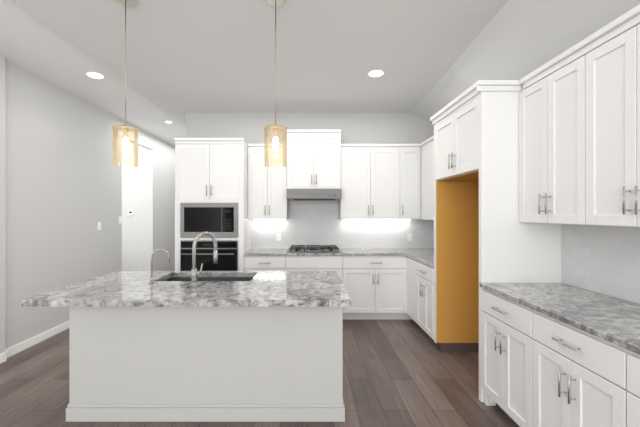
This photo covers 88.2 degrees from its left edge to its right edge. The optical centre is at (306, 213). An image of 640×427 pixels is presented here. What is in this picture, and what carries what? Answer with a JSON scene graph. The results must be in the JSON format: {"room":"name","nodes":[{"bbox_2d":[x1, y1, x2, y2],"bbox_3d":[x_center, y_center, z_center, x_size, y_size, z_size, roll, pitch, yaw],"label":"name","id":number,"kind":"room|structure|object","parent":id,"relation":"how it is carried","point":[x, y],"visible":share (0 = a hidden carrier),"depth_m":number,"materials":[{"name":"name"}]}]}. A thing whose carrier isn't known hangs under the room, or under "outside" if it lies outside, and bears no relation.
{"room":"kitchen","nodes":[
{"label":"kitchen","id":0,"kind":"room"},
{"bbox_2d":[0,55,174,353],"bbox_3d":[-3.065,-0.045,2.350,0.170,3.000,12.700,0,0,0],"label":"wall","id":1,"kind":"structure","parent":0,"point":[66,185],"depth_m":4.05,"materials":[{"name":"grey paint"}]},
{"bbox_2d":[0,321,68,363],"bbox_3d":[-3.326,1.410,2.349,2.948,0.090,12.698,0,0,0],"label":"baseboard","id":2,"kind":"structure","parent":1,"relation":"attached to","point":[19,347],"depth_m":3.61,"materials":[{"name":"white paint"}]},
{"bbox_2d":[97,222,100,229],"bbox_3d":[-3.022,0.180,4.805,0.012,0.120,0.080,0,0,0],"label":"wall switch","id":3,"kind":"object","parent":1,"relation":"attached to","point":[99,223],"depth_m":4.79,"materials":[{"name":"white plastic"}]},
{"bbox_2d":[128,210,133,214],"bbox_3d":[-3.450,-0.015,6.465,0.100,0.100,0.026,0,0,0],"label":"thermostat","id":4,"kind":"object","parent":1,"relation":"attached to","point":[130,212],"visible":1,"depth_m":6.46,"materials":[{"name":"white plastic"}]},
{"bbox_2d":[0,319,515,426],"bbox_3d":[-1.400,1.505,2.450,7.200,0.100,12.900,0,0,0],"label":"floor","id":5,"kind":"structure","parent":0,"point":[402,373],"depth_m":2.77,"materials":[{"name":"brown wood"}]},
{"bbox_2d":[66,275,344,421],"bbox_3d":[-0.710,1.010,2.671,1.952,0.889,0.734,0,0,0],"label":"kitchen island","id":6,"kind":"object","parent":5,"relation":"on","point":[263,346],"depth_m":2.32,"materials":[{"name":"grey paint"}]},
{"bbox_2d":[22,279,349,306],"bbox_3d":[-0.731,0.545,2.280,1.998,0.040,0.560,0,0,0],"label":"island countertop","id":7,"kind":"structure","parent":6,"relation":"on","point":[92,292],"depth_m":2.14,"materials":[{"name":"grey stone"}]},
{"bbox_2d":[149,249,169,283],"bbox_3d":[-1.120,0.397,2.499,0.139,0.256,0.068,0,0,0],"label":"tap","id":8,"kind":"object","parent":7,"relation":"on","point":[151,280],"visible":1,"depth_m":2.48,"materials":[{"name":"silver metal"}]},
{"bbox_2d":[190,232,217,283],"bbox_3d":[-0.799,0.333,2.570,0.156,0.383,0.223,0,0,0],"label":"faucet","id":9,"kind":"object","parent":7,"relation":"on","point":[194,273],"visible":0.98,"depth_m":2.49,"materials":[{"name":"silver metal"}]},
{"bbox_2d":[165,277,252,280],"bbox_3d":[-0.820,0.687,2.748,0.784,0.240,0.399,0,0,0],"label":"sink","id":10,"kind":"object","parent":7,"relation":"in","point":[212,279],"visible":0.02,"depth_m":2.94,"materials":[{"name":"silver metal"}]},
{"bbox_2d":[174,138,253,270],"bbox_3d":[-1.315,0.220,4.741,0.928,2.470,0.601,0,0,0],"label":"tall cabinet","id":11,"kind":"object","parent":5,"relation":"on","point":[207,170],"depth_m":4.45,"materials":[{"name":"white wood"}]},
{"bbox_2d":[180,203,237,237],"bbox_3d":[-1.314,0.090,4.436,0.774,0.466,0.044,0,0,0],"label":"microwave","id":12,"kind":"object","parent":11,"relation":"in","point":[218,220],"visible":1,"depth_m":4.42,"materials":[{"name":"silver metal"}]},
{"bbox_2d":[180,240,237,270],"bbox_3d":[-1.314,0.693,4.405,0.774,0.661,0.106,0,0,0],"label":"wall oven","id":13,"kind":"object","parent":11,"relation":"in","point":[227,251],"visible":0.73,"depth_m":4.41,"materials":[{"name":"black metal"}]},
{"bbox_2d":[246,257,289,270],"bbox_3d":[-0.536,1.010,4.741,0.624,0.889,0.601,0,0,0],"label":"base cabinet","id":14,"kind":"object","parent":5,"relation":"on","point":[252,263],"depth_m":4.44,"materials":[{"name":"white wood"}]},
{"bbox_2d":[290,257,349,318],"bbox_3d":[0.129,1.010,4.741,0.830,0.889,0.601,0,0,0],"label":"base cabinet","id":15,"kind":"object","parent":5,"relation":"on","point":[341,265],"depth_m":4.44,"materials":[{"name":"white wood"}]},
{"bbox_2d":[242,249,433,256],"bbox_3d":[0.557,0.549,4.733,2.810,0.031,0.616,0,0,0],"label":"countertop","id":16,"kind":"structure","parent":15,"relation":"on","point":[249,252],"depth_m":4.46,"materials":[{"name":"grey stone"}]},
{"bbox_2d":[286,245,341,252],"bbox_3d":[0.098,0.505,4.735,0.761,0.056,0.500,0,0,0],"label":"cooktop","id":17,"kind":"object","parent":16,"relation":"in","point":[320,249],"visible":1,"depth_m":4.59,"materials":[{"name":"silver metal"}]},
{"bbox_2d":[350,257,401,318],"bbox_3d":[0.886,1.010,4.741,0.932,0.889,0.601,0,0,0],"label":"base cabinet","id":18,"kind":"object","parent":5,"relation":"on","point":[375,282],"depth_m":4.45,"materials":[{"name":"white wood"}]},
{"bbox_2d":[402,253,417,325],"bbox_3d":[1.628,1.010,4.221,0.667,0.889,0.478,0,0,0],"label":"base cabinet","id":19,"kind":"object","parent":5,"relation":"on","point":[409,265],"depth_m":4.30,"materials":[{"name":"white wood"}]},
{"bbox_2d":[418,261,439,347],"bbox_3d":[1.649,1.010,3.772,0.625,0.889,0.540,0,0,0],"label":"base cabinet","id":20,"kind":"object","parent":5,"relation":"on","point":[425,272],"depth_m":3.71,"materials":[{"name":"white wood"}]},
{"bbox_2d":[406,253,433,264],"bbox_3d":[1.644,0.549,3.964,0.634,0.031,0.923,0,0,0],"label":"countertop","id":21,"kind":"structure","parent":20,"relation":"on","point":[428,257],"depth_m":4.10,"materials":[{"name":"grey stone"}]},
{"bbox_2d":[430,80,561,401],"bbox_3d":[1.637,0.220,3.002,0.663,2.470,0.995,0,0,0],"label":"cabinet","id":22,"kind":"object","parent":5,"relation":"on","point":[482,234],"visible":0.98,"depth_m":2.62,"materials":[{"name":"white wood"}]},
{"bbox_2d":[481,287,518,426],"bbox_3d":[1.648,1.010,2.223,0.623,0.888,0.642,0,0,0],"label":"base cabinet","id":23,"kind":"object","parent":5,"relation":"on","point":[500,314],"depth_m":2.28,"materials":[{"name":"white wood"}]},
{"bbox_2d":[519,303,606,426],"bbox_3d":[1.648,1.010,1.674,0.623,0.888,0.703,0,0,0],"label":"base cabinet","id":24,"kind":"object","parent":5,"relation":"on","point":[558,355],"depth_m":1.75,"materials":[{"name":"white wood"}]},
{"bbox_2d":[479,283,639,350],"bbox_3d":[1.643,0.550,0.671,0.633,0.030,3.744,0,0,0],"label":"countertop","id":25,"kind":"structure","parent":24,"relation":"on","point":[610,317],"depth_m":1.89,"materials":[{"name":"grey stone"}]},
{"bbox_2d":[607,339,639,426],"bbox_3d":[1.648,1.010,1.095,0.623,0.888,0.704,0,0,0],"label":"base cabinet","id":26,"kind":"object","parent":5,"relation":"on","point":[623,364],"depth_m":1.40,"materials":[{"name":"white wood"}]},
{"bbox_2d":[186,113,433,248],"bbox_3d":[0.060,-0.045,5.110,3.820,3.000,0.120,0,0,0],"label":"wall","id":27,"kind":"structure","parent":0,"point":[383,128],"depth_m":5.03,"materials":[{"name":"grey paint"}]},
{"bbox_2d":[250,145,287,220],"bbox_3d":[-0.568,-0.450,4.871,0.562,1.070,0.341,0,0,0],"label":"upper cabinet","id":28,"kind":"object","parent":27,"relation":"attached to","point":[268,200],"depth_m":4.73,"materials":[{"name":"white wood"}]},
{"bbox_2d":[286,129,341,188],"bbox_3d":[0.098,-0.760,4.846,0.764,0.830,0.391,0,0,0],"label":"upper cabinet","id":29,"kind":"object","parent":27,"relation":"attached to","point":[314,156],"depth_m":4.68,"materials":[{"name":"white wood"}]},
{"bbox_2d":[286,189,341,199],"bbox_3d":[0.098,-0.270,4.785,0.761,0.146,0.511,0,0,0],"label":"range hood","id":30,"kind":"object","parent":29,"relation":"attached to","point":[313,194],"visible":1,"depth_m":4.54,"materials":[{"name":"silver metal"}]},
{"bbox_2d":[339,145,417,219],"bbox_3d":[1.055,-0.450,4.871,1.148,1.070,0.341,0,0,0],"label":"upper cabinet","id":31,"kind":"object","parent":27,"relation":"attached to","point":[384,181],"depth_m":4.73,"materials":[{"name":"white wood"}]},
{"bbox_2d":[0,0,639,145],"bbox_3d":[-1.455,-1.350,2.450,7.090,0.590,12.900,0,0,0],"label":"ceiling","id":32,"kind":"structure","parent":0,"point":[430,58],"depth_m":3.04,"materials":[{"name":"white paint"}]},
{"bbox_2d":[85,71,104,78],"bbox_3d":[-2.360,-1.540,3.680,0.194,0.009,0.194,0,0,0],"label":"recessed light","id":33,"kind":"object","parent":32,"relation":"in","point":[95,75],"visible":0.96,"depth_m":3.67,"materials":[{"name":"white paint"}]},
{"bbox_2d":[112,0,138,167],"bbox_3d":[-1.297,-0.942,2.360,0.166,1.204,0.166,0,0,0],"label":"pendant light","id":34,"kind":"object","parent":32,"relation":"hanging from","point":[125,129],"visible":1,"depth_m":2.36,"materials":[{"name":"yellow glass"}]},
{"bbox_2d":[264,0,286,166],"bbox_3d":[-0.224,-0.942,2.360,0.166,1.204,0.166,0,0,0],"label":"pendant light","id":35,"kind":"object","parent":32,"relation":"hanging from","point":[275,129],"visible":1,"depth_m":2.36,"materials":[{"name":"yellow glass"}]},
{"bbox_2d":[367,69,384,76],"bbox_3d":[0.760,-1.540,3.630,0.194,0.009,0.194,0,0,0],"label":"recessed light","id":36,"kind":"object","parent":32,"relation":"in","point":[376,73],"visible":1,"depth_m":3.62,"materials":[{"name":"white paint"}]},
{"bbox_2d":[418,135,433,219],"bbox_3d":[1.765,-0.450,4.121,0.393,1.070,1.238,0,0,0],"label":"upper cabinet","id":37,"kind":"object","parent":0,"relation":"attached to","point":[425,149],"depth_m":4.50,"materials":[{"name":"white wood"}]},
{"bbox_3d":[2.030,-0.045,0.585,0.120,3.000,9.170,0,0,0],"label":"wall","id":38,"kind":"structure","parent":0,"visible":0},
{"bbox_2d":[251,200,433,247],"bbox_3d":[0.560,0.144,5.045,2.817,0.779,0.008,0,0,0],"label":"tile backsplash","id":39,"kind":"structure","parent":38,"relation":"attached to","point":[309,222],"depth_m":5.04,"materials":[{"name":"white tile"}]},
{"bbox_2d":[276,233,280,240],"bbox_3d":[-0.430,0.362,5.038,0.072,0.115,0.007,0,0,0],"label":"wall outlet","id":40,"kind":"object","parent":39,"relation":"attached to","point":[278,236],"depth_m":5.04,"materials":[{"name":"white plastic"}]},
{"bbox_2d":[407,233,411,240],"bbox_3d":[1.570,0.362,5.038,0.072,0.115,0.007,0,0,0],"label":"wall outlet","id":41,"kind":"object","parent":39,"relation":"attached to","point":[409,236],"depth_m":5.04,"materials":[{"name":"white plastic"}]},
{"bbox_2d":[519,48,570,224],"bbox_3d":[1.799,-0.472,2.210,0.338,1.085,0.668,0,0,0],"label":"upper cabinet","id":42,"kind":"object","parent":38,"relation":"attached to","point":[545,95],"depth_m":2.25,"materials":[{"name":"white wood"}]},
{"bbox_2d":[562,224,639,303],"bbox_3d":[1.966,0.302,0.270,0.007,0.462,4.540,0,0,0],"label":"tile backsplash","id":43,"kind":"structure","parent":38,"relation":"attached to","point":[605,260],"depth_m":2.18,"materials":[{"name":"white tile"}]},
{"bbox_2d":[571,4,639,227],"bbox_3d":[1.799,-0.472,1.633,0.338,1.085,0.729,0,0,0],"label":"upper cabinet","id":44,"kind":"object","parent":38,"relation":"attached to","point":[579,133],"depth_m":1.80,"materials":[{"name":"white wood"}]}
]}

